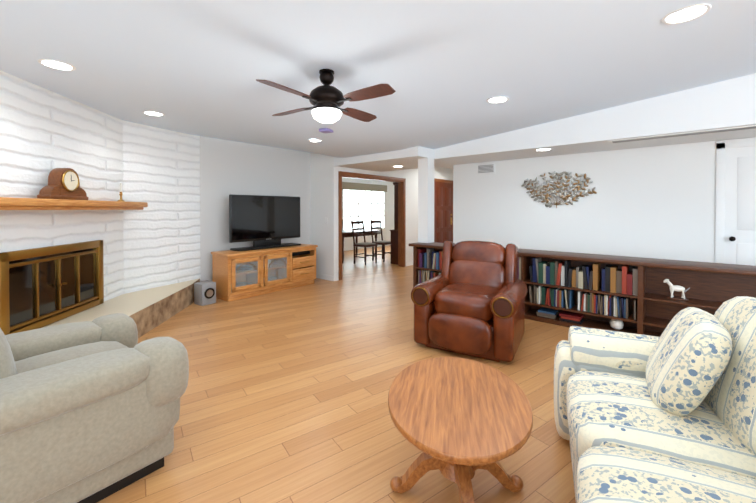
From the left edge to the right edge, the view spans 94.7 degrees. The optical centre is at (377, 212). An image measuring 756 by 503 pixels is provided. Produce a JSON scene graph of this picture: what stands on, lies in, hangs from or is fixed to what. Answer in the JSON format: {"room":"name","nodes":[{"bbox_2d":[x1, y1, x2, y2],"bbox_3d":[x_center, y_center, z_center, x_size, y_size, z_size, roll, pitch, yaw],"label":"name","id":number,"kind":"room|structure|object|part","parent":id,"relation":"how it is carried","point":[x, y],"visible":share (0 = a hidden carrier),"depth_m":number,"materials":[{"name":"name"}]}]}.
{"room":"living room","nodes":[
{"label":"living room","id":0,"kind":"room"},
{"bbox_2d":[0,70,123,300],"bbox_3d":[-2.953,-0.176,1.208,0.250,3.000,6.286,0,1,-6],"label":"brick wall","id":1,"kind":"structure","parent":0,"point":[44,132],"depth_m":3.33,"materials":[{"name":"white brick"}]},
{"bbox_2d":[0,240,103,334],"bbox_3d":[-3.027,0.668,3.318,0.065,0.710,1.200,0,1,-6],"label":"fireplace","id":2,"kind":"object","parent":1,"relation":"attached to","point":[41,287],"visible":0.9,"depth_m":3.20,"materials":[{"name":"gold metal"}]},
{"bbox_2d":[0,197,147,209],"bbox_3d":[-2.787,-0.060,2.220,0.300,0.092,4.260,0,1,-6],"label":"mantel shelf","id":3,"kind":"object","parent":1,"relation":"attached to","point":[8,203],"visible":1,"depth_m":3.04,"materials":[{"name":"brown wood"}]},
{"bbox_2d":[37,168,87,199],"bbox_3d":[-2.898,-0.266,3.225,0.117,0.293,0.460,0,1,-6],"label":"mantel clock","id":4,"kind":"object","parent":3,"relation":"on","point":[63,183],"visible":0.98,"depth_m":3.15,"materials":[{"name":"brown wood"}]},
{"bbox_2d":[118,183,124,201],"bbox_3d":[-2.995,-0.233,4.061,0.070,0.215,0.070,0,1,41],"label":"candlestick","id":5,"kind":"object","parent":3,"relation":"on","point":[120,194],"visible":0.96,"depth_m":4.05,"materials":[{"name":"gold metal"}]},
{"bbox_2d":[123,120,200,293],"bbox_3d":[-3.061,-0.213,4.888,0.250,3.000,1.082,0,1,25],"label":"brick wall","id":6,"kind":"structure","parent":0,"point":[161,231],"depth_m":4.77,"materials":[{"name":"white brick"}]},
{"bbox_2d":[200,136,309,281],"bbox_3d":[-2.094,-0.225,6.146,0.140,3.000,2.160,0,1,41],"label":"wall","id":7,"kind":"structure","parent":0,"point":[227,167],"depth_m":5.77,"materials":[{"name":"white paint"}]},
{"bbox_2d":[310,153,340,279],"bbox_3d":[-2.020,-0.240,7.608,3.350,3.000,0.180,0,1,41],"label":"wall","id":8,"kind":"structure","parent":0,"point":[324,170],"depth_m":6.61,"materials":[{"name":"white paint"}]},
{"bbox_2d":[316,273,334,280],"bbox_3d":[-1.070,1.224,6.673,0.692,0.090,0.022,0,1,41],"label":"baseboard","id":9,"kind":"structure","parent":8,"relation":"attached to","point":[327,277],"depth_m":6.59,"materials":[{"name":"white wood"}]},
{"bbox_2d":[97,245,575,502],"bbox_3d":[0.772,1.344,4.246,12.400,0.100,14.200,0,1,41],"label":"floor","id":10,"kind":"structure","parent":0,"point":[284,398],"depth_m":2.41,"materials":[{"name":"brown wood"}]},
{"bbox_2d":[0,313,188,502],"bbox_3d":[-1.669,0.777,1.711,1.020,1.083,1.041,0,1,37],"label":"armchair","id":11,"kind":"object","parent":10,"relation":"on","point":[89,411],"visible":1,"depth_m":1.55,"materials":[{"name":"beige fabric"}]},
{"bbox_2d":[42,278,199,337],"bbox_3d":[-2.584,1.180,1.770,0.610,0.277,7.096,0,1,-6],"label":"hearth slab","id":12,"kind":"object","parent":10,"relation":"on","point":[147,310],"visible":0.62,"depth_m":3.99,"materials":[{"name":"stone"}]},
{"bbox_2d":[194,281,215,305],"bbox_3d":[-2.438,1.137,4.921,0.221,0.300,0.210,0,1,33],"label":"subwoofer","id":13,"kind":"object","parent":10,"relation":"on","point":[204,293],"visible":1,"depth_m":4.85,"materials":[{"name":"grey plastic"}]},
{"bbox_2d":[211,251,266,301],"bbox_3d":[-2.133,0.954,5.339,0.493,0.658,0.572,0,1,39],"label":"base cabinet","id":14,"kind":"object","parent":10,"relation":"on","point":[237,275],"depth_m":5.19,"materials":[{"name":"brown wood"}]},
{"bbox_2d":[251,247,294,292],"bbox_3d":[-1.796,0.950,5.753,0.493,0.658,0.584,0,1,39],"label":"base cabinet","id":15,"kind":"object","parent":10,"relation":"on","point":[281,260],"depth_m":5.72,"materials":[{"name":"brown wood"}]},
{"bbox_2d":[291,243,315,286],"bbox_3d":[-1.460,0.946,6.167,0.493,0.658,0.573,0,1,39],"label":"base cabinet","id":16,"kind":"object","parent":10,"relation":"on","point":[305,257],"depth_m":6.07,"materials":[{"name":"brown wood"}]},
{"bbox_2d":[229,194,300,250],"bbox_3d":[-1.837,0.153,5.806,0.270,0.864,1.320,0,1,39],"label":"tv","id":17,"kind":"object","parent":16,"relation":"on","point":[263,222],"visible":1,"depth_m":5.71,"materials":[{"name":"black plastic"}]},
{"bbox_2d":[342,229,380,262],"bbox_3d":[-0.741,0.864,9.276,0.980,0.760,1.500,0,1,41],"label":"dining table","id":18,"kind":"object","parent":10,"relation":"on","point":[347,233],"visible":0.48,"depth_m":8.95,"materials":[{"name":"black wood"}]},
{"bbox_2d":[351,220,377,264],"bbox_3d":[-0.336,0.727,8.550,0.496,1.048,0.440,0,1,41],"label":"dining chair","id":19,"kind":"object","parent":10,"relation":"on","point":[364,244],"visible":1,"depth_m":8.52,"materials":[{"name":"black wood"}]},
{"bbox_2d":[370,220,390,261],"bbox_3d":[0.112,0.722,9.062,0.496,1.048,0.440,0,1,41],"label":"dining chair","id":20,"kind":"object","parent":10,"relation":"on","point":[383,243],"visible":0.77,"depth_m":9.01,"materials":[{"name":"black wood"}]},
{"bbox_2d":[390,182,397,264],"bbox_3d":[0.792,0.258,8.796,0.365,1.980,1.130,0,1,41],"label":"china hutch","id":21,"kind":"object","parent":10,"relation":"on","point":[394,246],"visible":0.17,"depth_m":8.41,"materials":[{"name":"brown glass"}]},
{"bbox_2d":[388,357,532,502],"bbox_3d":[0.375,1.091,1.657,0.650,0.454,0.850,0,1,12],"label":"coffee table","id":22,"kind":"object","parent":10,"relation":"on","point":[459,421],"visible":1,"depth_m":1.55,"materials":[{"name":"brown wood"}]},
{"bbox_2d":[411,241,526,361],"bbox_3d":[0.945,0.805,3.519,0.964,0.992,1.022,0,1,30],"label":"leather recliner","id":23,"kind":"object","parent":10,"relation":"on","point":[469,300],"visible":1,"depth_m":3.25,"materials":[{"name":"brown leather"}]},
{"bbox_2d":[409,242,755,336],"bbox_3d":[3.096,0.900,3.369,6.590,0.805,0.440,0,1,41],"label":"bookcase","id":24,"kind":"object","parent":10,"relation":"on","point":[627,294],"visible":0.46,"depth_m":3.72,"materials":[{"name":"brown wood"}]},
{"bbox_2d":[418,158,433,242],"bbox_3d":[0.765,-0.188,5.531,0.180,1.323,0.190,0,1,41],"label":"post","id":25,"kind":"object","parent":24,"relation":"on","point":[425,200],"visible":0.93,"depth_m":5.46,"materials":[{"name":"white paint"}]},
{"bbox_2d":[663,279,689,300],"bbox_3d":[2.929,0.754,3.419,0.205,0.190,0.060,0,1,31],"label":"horse figurine","id":26,"kind":"object","parent":24,"relation":"in","point":[673,288],"visible":1,"depth_m":3.41,"materials":[{"name":"white ceramic"}]},
{"bbox_2d":[554,296,755,502],"bbox_3d":[1.116,0.839,1.170,1.050,0.970,1.788,0,1,26],"label":"floral sofa","id":27,"kind":"object","parent":10,"relation":"on","point":[668,415],"visible":1,"depth_m":1.33,"materials":[{"name":"fabric"}]},
{"bbox_2d":[342,177,393,247],"bbox_3d":[-1.172,-0.274,11.068,0.120,3.000,6.250,0,1,41],"label":"wall","id":28,"kind":"structure","parent":0,"point":[348,242],"depth_m":12.63,"materials":[{"name":"white paint"}]},
{"bbox_2d":[342,182,386,229],"bbox_3d":[-0.423,-0.171,11.775,0.079,1.600,2.200,0,1,41],"label":"dining room window","id":29,"kind":"structure","parent":28,"relation":"in","point":[366,203],"depth_m":11.74,"materials":[{"name":"white glass"}]},
{"bbox_2d":[344,244,390,250],"bbox_3d":[-1.146,1.181,11.012,0.012,0.090,6.080,0,1,41],"label":"baseboard","id":30,"kind":"structure","parent":28,"relation":"attached to","point":[351,248],"depth_m":11.57,"materials":[{"name":"white wood"}]},
{"bbox_2d":[0,0,755,157],"bbox_3d":[-0.156,-1.169,0.950,9.500,0.490,8.250,0,1,41],"label":"ceiling","id":31,"kind":"structure","parent":0,"point":[445,70],"depth_m":2.61,"materials":[{"name":"white paint"}]},
{"bbox_2d":[38,59,75,70],"bbox_3d":[-2.457,-1.131,2.671,0.218,0.010,0.218,0,1,41],"label":"recessed light","id":32,"kind":"object","parent":31,"relation":"in","point":[56,64],"visible":1,"depth_m":2.66,"materials":[{"name":"white"}]},
{"bbox_2d":[142,111,164,115],"bbox_3d":[-2.588,-1.141,4.019,0.218,0.010,0.218,0,1,41],"label":"recessed light","id":33,"kind":"object","parent":31,"relation":"in","point":[152,113],"visible":1,"depth_m":4.01,"materials":[{"name":"white"}]},
{"bbox_2d":[309,139,321,142],"bbox_3d":[-0.911,-1.054,5.127,0.218,0.010,0.218,0,1,41],"label":"recessed light","id":34,"kind":"object","parent":31,"relation":"in","point":[313,140],"visible":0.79,"depth_m":5.09,"materials":[{"name":"white"}]},
{"bbox_2d":[256,69,395,123],"bbox_3d":[-0.412,-0.931,2.803,0.954,0.418,0.954,0,1,-10],"label":"ceiling fan","id":35,"kind":"object","parent":31,"relation":"hanging from","point":[326,100],"visible":1,"depth_m":2.70,"materials":[{"name":"brown wood"}]},
{"bbox_2d":[319,128,332,132],"bbox_3d":[-0.679,-1.072,4.570,0.140,0.035,0.140,0,1,26],"label":"ceiling detector","id":36,"kind":"object","parent":31,"relation":"attached to","point":[325,130],"visible":0.92,"depth_m":4.53,"materials":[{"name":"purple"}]},
{"bbox_2d":[486,96,508,102],"bbox_3d":[1.194,-1.125,3.479,0.218,0.010,0.218,0,1,41],"label":"recessed light","id":37,"kind":"object","parent":31,"relation":"in","point":[498,99],"visible":0.98,"depth_m":3.46,"materials":[{"name":"white"}]},
{"bbox_2d":[661,3,711,23],"bbox_3d":[1.765,-1.138,1.998,0.218,0.010,0.218,0,1,41],"label":"recessed light","id":38,"kind":"object","parent":31,"relation":"in","point":[696,11],"visible":0.94,"depth_m":2.00,"materials":[{"name":"white"}]},
{"bbox_2d":[341,167,452,261],"bbox_3d":[0.850,-0.248,8.442,0.120,3.000,4.850,0,1,41],"label":"wall","id":39,"kind":"structure","parent":0,"point":[410,176],"depth_m":8.27,"materials":[{"name":"white paint"}]},
{"bbox_2d":[338,171,405,279],"bbox_3d":[-0.103,0.240,7.354,0.160,2.045,2.080,0,1,41],"label":"door frame","id":40,"kind":"structure","parent":39,"relation":"attached to","point":[401,182],"depth_m":7.98,"materials":[{"name":"brown wood"}]},
{"bbox_2d":[434,178,452,242],"bbox_3d":[1.795,0.177,9.380,0.074,2.130,1.100,0,1,41],"label":"door","id":41,"kind":"structure","parent":39,"relation":"attached to","point":[443,210],"depth_m":9.38,"materials":[{"name":"brown wood"}]},
{"bbox_2d":[440,165,452,168],"bbox_3d":[0.738,-1.478,9.389,5.250,0.560,6.250,0,1,41],"label":"ceiling","id":42,"kind":"structure","parent":0,"point":[450,167],"depth_m":9.34,"materials":[{"name":"white paint"}]},
{"bbox_2d":[334,73,755,171],"bbox_3d":[2.878,-1.270,4.101,8.670,0.870,1.350,0,1,41],"label":"soffit beam","id":43,"kind":"structure","parent":0,"point":[730,103],"depth_m":4.04,"materials":[{"name":"white paint"}]},
{"bbox_2d":[535,148,551,150],"bbox_3d":[2.203,-0.836,4.633,0.218,0.010,0.218,0,1,41],"label":"recessed light","id":44,"kind":"object","parent":43,"relation":"attached to","point":[544,149],"visible":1,"depth_m":4.61,"materials":[{"name":"white"}]},
{"bbox_2d":[608,125,755,142],"bbox_3d":[3.241,-0.825,3.676,1.350,0.012,0.160,0,1,41],"label":"ceiling air vent","id":45,"kind":"object","parent":43,"relation":"attached to","point":[690,133],"visible":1,"depth_m":3.66,"materials":[{"name":"white metal"}]},
{"bbox_2d":[453,141,715,262],"bbox_3d":[3.996,-0.205,4.062,6.920,3.000,0.155,0,1,41],"label":"wall","id":46,"kind":"structure","parent":0,"point":[658,202],"depth_m":4.81,"materials":[{"name":"white paint"}]},
{"bbox_2d":[477,163,494,173],"bbox_3d":[1.821,-0.738,5.884,0.320,0.170,0.020,0,1,41],"label":"air vent","id":47,"kind":"object","parent":46,"relation":"attached to","point":[489,168],"visible":1,"depth_m":5.87,"materials":[{"name":"white metal"}]},
{"bbox_3d":[2.643,-0.341,5.157,1.024,0.550,0.028,0,1,41],"label":"leaves wall art","id":48,"kind":"part","parent":46,"relation":"part of"},
{"bbox_2d":[715,137,755,265],"bbox_3d":[4.280,0.235,3.700,1.000,2.128,0.092,0,1,41],"label":"door","id":49,"kind":"structure","parent":46,"relation":"attached to","point":[735,230],"depth_m":3.94,"materials":[{"name":"white wood"}]}
]}

